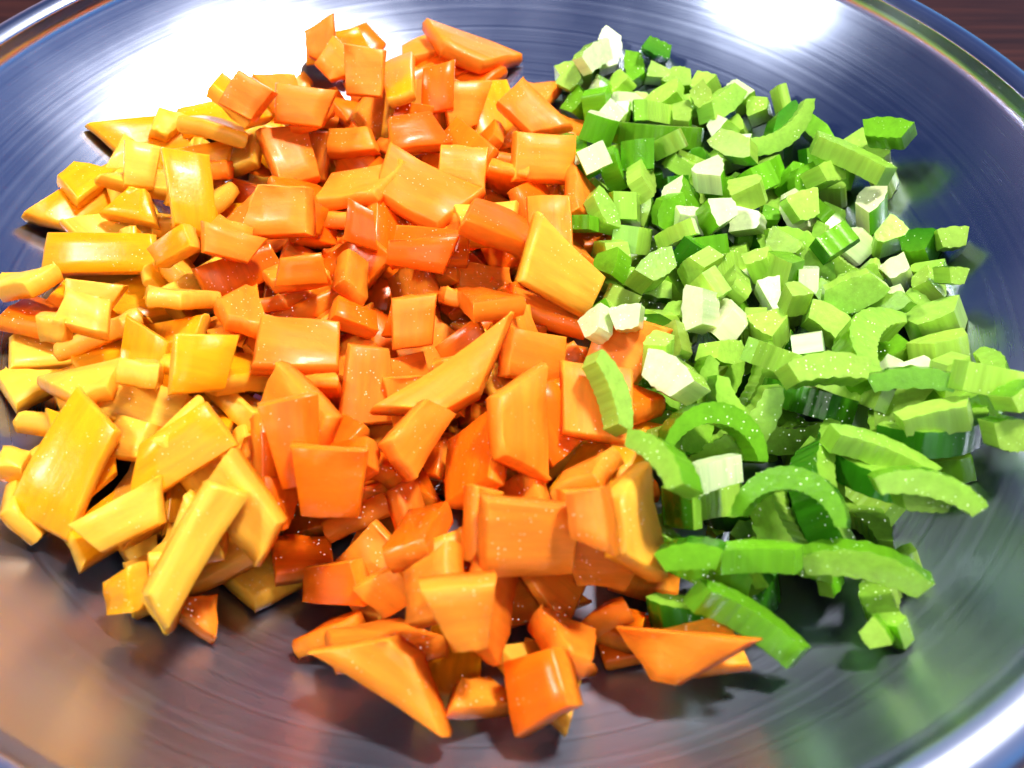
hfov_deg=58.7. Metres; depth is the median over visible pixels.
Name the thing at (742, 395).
celery
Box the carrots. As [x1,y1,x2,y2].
[0,13,762,737]
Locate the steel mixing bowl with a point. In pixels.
(82, 686)
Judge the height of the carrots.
0.070 m
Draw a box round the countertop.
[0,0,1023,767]
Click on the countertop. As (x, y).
(999, 23)
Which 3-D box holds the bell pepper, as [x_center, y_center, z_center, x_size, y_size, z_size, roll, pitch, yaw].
[-0.054,-0.022,0.246,0.162,0.058,0.258,-11,51,-10]
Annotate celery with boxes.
[554,25,1023,668]
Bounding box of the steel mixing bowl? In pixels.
[0,0,1023,767]

